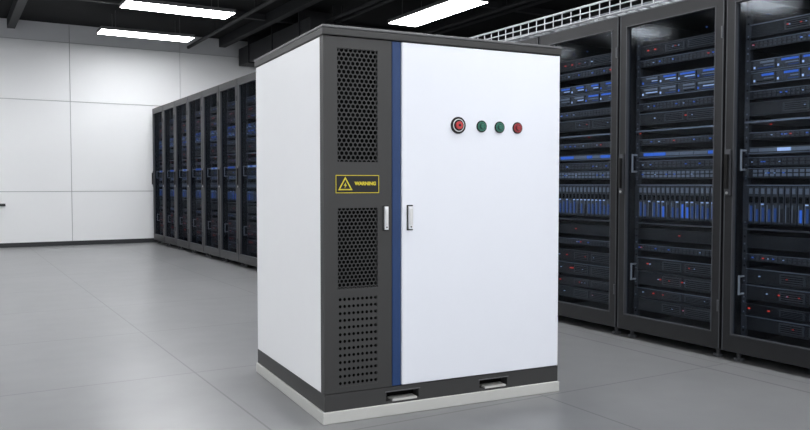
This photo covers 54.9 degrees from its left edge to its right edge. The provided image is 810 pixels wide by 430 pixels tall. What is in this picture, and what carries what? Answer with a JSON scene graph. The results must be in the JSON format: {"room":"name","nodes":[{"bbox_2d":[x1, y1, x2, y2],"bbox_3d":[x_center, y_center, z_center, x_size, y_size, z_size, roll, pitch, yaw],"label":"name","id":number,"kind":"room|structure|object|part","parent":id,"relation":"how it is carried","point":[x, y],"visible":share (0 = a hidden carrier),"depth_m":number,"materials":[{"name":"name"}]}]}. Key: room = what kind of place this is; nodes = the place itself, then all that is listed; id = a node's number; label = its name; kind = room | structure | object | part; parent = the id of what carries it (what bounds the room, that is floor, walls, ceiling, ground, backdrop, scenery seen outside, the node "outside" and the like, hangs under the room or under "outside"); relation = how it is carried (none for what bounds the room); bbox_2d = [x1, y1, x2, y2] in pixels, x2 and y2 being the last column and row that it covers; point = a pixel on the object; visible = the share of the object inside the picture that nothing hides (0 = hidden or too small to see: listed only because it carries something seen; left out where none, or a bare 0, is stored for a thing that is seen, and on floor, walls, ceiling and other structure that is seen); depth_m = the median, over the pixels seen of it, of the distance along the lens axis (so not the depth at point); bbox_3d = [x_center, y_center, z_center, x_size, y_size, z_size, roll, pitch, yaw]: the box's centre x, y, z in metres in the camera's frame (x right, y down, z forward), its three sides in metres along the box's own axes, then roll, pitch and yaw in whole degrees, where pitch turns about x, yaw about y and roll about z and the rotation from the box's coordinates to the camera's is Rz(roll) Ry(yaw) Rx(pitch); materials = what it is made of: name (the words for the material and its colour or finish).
{"room":"server room","nodes":[
{"label":"server room","id":0,"kind":"room"},
{"bbox_2d":[0,18,255,242],"bbox_3d":[-5.763,-1.390,13.680,14.000,3.830,0.140,-1,3,-30],"label":"wall","id":1,"kind":"structure","parent":0,"point":[77,103],"depth_m":13.68,"materials":[{"name":"grey paint"}]},
{"bbox_2d":[0,238,160,247],"bbox_3d":[-5.721,0.488,13.683,14.000,0.075,0.025,-1,3,-30],"label":"baseboard","id":2,"kind":"structure","parent":1,"relation":"attached to","point":[143,240],"depth_m":13.65,"materials":[{"name":"black"}]},
{"bbox_2d":[0,0,652,47],"bbox_3d":[-0.987,-2.901,5.505,14.000,0.160,18.680,-1,3,-30],"label":"ceiling","id":3,"kind":"structure","parent":0,"point":[281,14],"depth_m":12.43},
{"bbox_2d":[96,10,194,41],"bbox_3d":[-4.252,-3.107,12.818,1.474,0.330,0.454,-1,3,-30],"label":"ceiling light","id":4,"kind":"object","parent":3,"relation":"hanging from","point":[106,30],"depth_m":12.69,"materials":[{"name":"white plastic"}]},
{"bbox_2d":[119,0,235,18],"bbox_3d":[-3.176,-3.032,10.935,1.504,0.330,0.474,-1,3,-30],"label":"ceiling light","id":5,"kind":"object","parent":3,"relation":"hanging from","point":[148,5],"depth_m":10.87,"materials":[{"name":"white plastic"}]},
{"bbox_2d":[239,10,338,66],"bbox_3d":[-2.110,-3.044,13.618,0.540,0.520,3.400,-1,3,-30],"label":"air duct","id":6,"kind":"object","parent":3,"relation":"hanging from","point":[258,46],"visible":0.46,"depth_m":13.26,"materials":[{"name":"grey metal"}]},
{"bbox_2d":[187,0,533,48],"bbox_3d":[2.015,-2.926,7.256,3.110,0.250,18.650,-1,3,-30],"label":"conduit","id":7,"kind":"object","parent":3,"relation":"hanging from","point":[341,16],"depth_m":11.70,"materials":[{"name":"metal"}]},
{"bbox_2d":[388,0,488,26],"bbox_3d":[0.432,-3.040,11.133,0.504,0.330,1.874,-1,3,-30],"label":"ceiling light","id":8,"kind":"object","parent":3,"relation":"hanging from","point":[442,8],"depth_m":11.06,"materials":[{"name":"white plastic"}]},
{"bbox_2d":[0,242,809,429],"bbox_3d":[-0.992,0.895,5.665,14.000,0.100,18.700,-1,3,-30],"label":"floor","id":9,"kind":"structure","parent":0,"point":[149,335],"depth_m":4.55,"materials":[{"name":"tile"}]},
{"bbox_2d":[152,105,168,245],"bbox_3d":[-3.934,-0.703,14.001,1.030,2.430,0.782,-1,3,-30],"label":"rack","id":10,"kind":"object","parent":9,"relation":"on","point":[157,113],"visible":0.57,"depth_m":14.04,"materials":[{"name":"black metal"}]},
{"bbox_2d":[162,101,180,248],"bbox_3d":[-3.533,-0.675,13.321,1.030,2.430,0.782,-1,3,-30],"label":"rack","id":11,"kind":"object","parent":9,"relation":"on","point":[169,108],"visible":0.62,"depth_m":13.37,"materials":[{"name":"black metal"}]},
{"bbox_2d":[174,97,194,252],"bbox_3d":[-3.132,-0.648,12.641,1.030,2.430,0.782,-1,3,-30],"label":"rack","id":12,"kind":"object","parent":9,"relation":"on","point":[181,105],"visible":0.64,"depth_m":12.68,"materials":[{"name":"black metal"}]},
{"bbox_2d":[187,91,209,256],"bbox_3d":[-2.731,-0.621,11.961,1.030,2.430,0.782,-1,3,-30],"label":"rack","id":13,"kind":"object","parent":9,"relation":"on","point":[195,141],"visible":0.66,"depth_m":12.00,"materials":[{"name":"black metal"}]},
{"bbox_2d":[201,85,225,260],"bbox_3d":[-2.330,-0.594,11.281,1.030,2.430,0.782,-1,3,-30],"label":"rack","id":14,"kind":"object","parent":9,"relation":"on","point":[210,97],"visible":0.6,"depth_m":11.32,"materials":[{"name":"black metal"}]},
{"bbox_2d":[218,78,244,265],"bbox_3d":[-1.929,-0.567,10.600,1.030,2.430,0.782,-1,3,-30],"label":"rack","id":15,"kind":"object","parent":9,"relation":"on","point":[228,128],"visible":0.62,"depth_m":10.63,"materials":[{"name":"black metal"}]},
{"bbox_2d":[236,72,256,266],"bbox_3d":[-1.528,-0.540,9.920,1.030,2.430,0.782,-1,3,-30],"label":"rack","id":16,"kind":"object","parent":9,"relation":"on","point":[246,170],"visible":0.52,"depth_m":9.96,"materials":[{"name":"black metal"}]},
{"bbox_2d":[254,24,561,424],"bbox_3d":[-0.023,0.020,4.200,1.295,1.766,1.122,-1,3,-26],"label":"tall cabinet","id":17,"kind":"object","parent":9,"relation":"on","point":[408,182],"visible":1,"depth_m":3.70,"materials":[{"name":"metal"}]},
{"bbox_2d":[321,35,391,394],"bbox_3d":[-0.214,0.004,3.520,0.333,1.585,0.083,-1,3,-30],"label":"door","id":18,"kind":"structure","parent":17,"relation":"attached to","point":[356,70],"depth_m":3.52,"materials":[{"name":"grey metal"}]},
{"bbox_3d":[-0.025,-0.835,4.173,1.289,0.032,1.104,-1,3,-26],"label":"plate","id":19,"kind":"part","parent":17,"relation":"part of","materials":[{"name":"grey metal"}]},
{"bbox_3d":[0.026,0.012,3.609,0.032,0.118,0.019,-1,3,-26],"label":"door handle","id":20,"kind":"part","parent":17,"relation":"part of","materials":[{"name":"silver metal"}]},
{"bbox_3d":[0.378,-0.009,3.817,0.895,1.584,0.044,-1,3,-26],"label":"door","id":21,"kind":"part","parent":17,"relation":"part of","materials":[{"name":"white metal"}]},
{"bbox_2d":[517,36,538,44],"bbox_3d":[1.254,-0.323,6.798,1.030,2.244,0.847,-1,3,-30],"label":"rack","id":22,"kind":"object","parent":9,"relation":"on","point":[535,40],"visible":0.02,"depth_m":6.22,"materials":[{"name":"black metal"}]},
{"bbox_2d":[539,16,620,333],"bbox_3d":[1.688,-0.293,6.062,1.030,2.244,0.847,-1,3,-30],"label":"rack","id":23,"kind":"object","parent":9,"relation":"on","point":[589,102],"visible":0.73,"depth_m":5.87,"materials":[{"name":"black metal"}]},
{"bbox_2d":[617,0,726,356],"bbox_3d":[2.122,-0.264,5.326,1.030,2.244,0.847,-1,3,-30],"label":"rack","id":24,"kind":"object","parent":9,"relation":"on","point":[673,55],"visible":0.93,"depth_m":5.22,"materials":[{"name":"black metal"}]},
{"bbox_2d":[721,0,809,368],"bbox_3d":[2.556,-0.235,4.590,1.030,2.244,0.847,-1,3,-30],"label":"rack","id":25,"kind":"object","parent":9,"relation":"on","point":[766,278],"visible":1,"depth_m":4.62,"materials":[{"name":"black metal"}]},
{"bbox_3d":[2.990,-0.205,3.854,1.030,2.244,0.847,-1,3,-30],"label":"rack","id":26,"kind":"object","parent":9,"relation":"on","visible":0},
{"bbox_2d":[470,0,681,41],"bbox_3d":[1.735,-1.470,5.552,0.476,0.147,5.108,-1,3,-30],"label":"cable tray","id":27,"kind":"object","parent":26,"relation":"on","point":[655,3],"visible":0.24,"depth_m":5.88,"materials":[{"name":"silver metal"}]}
]}

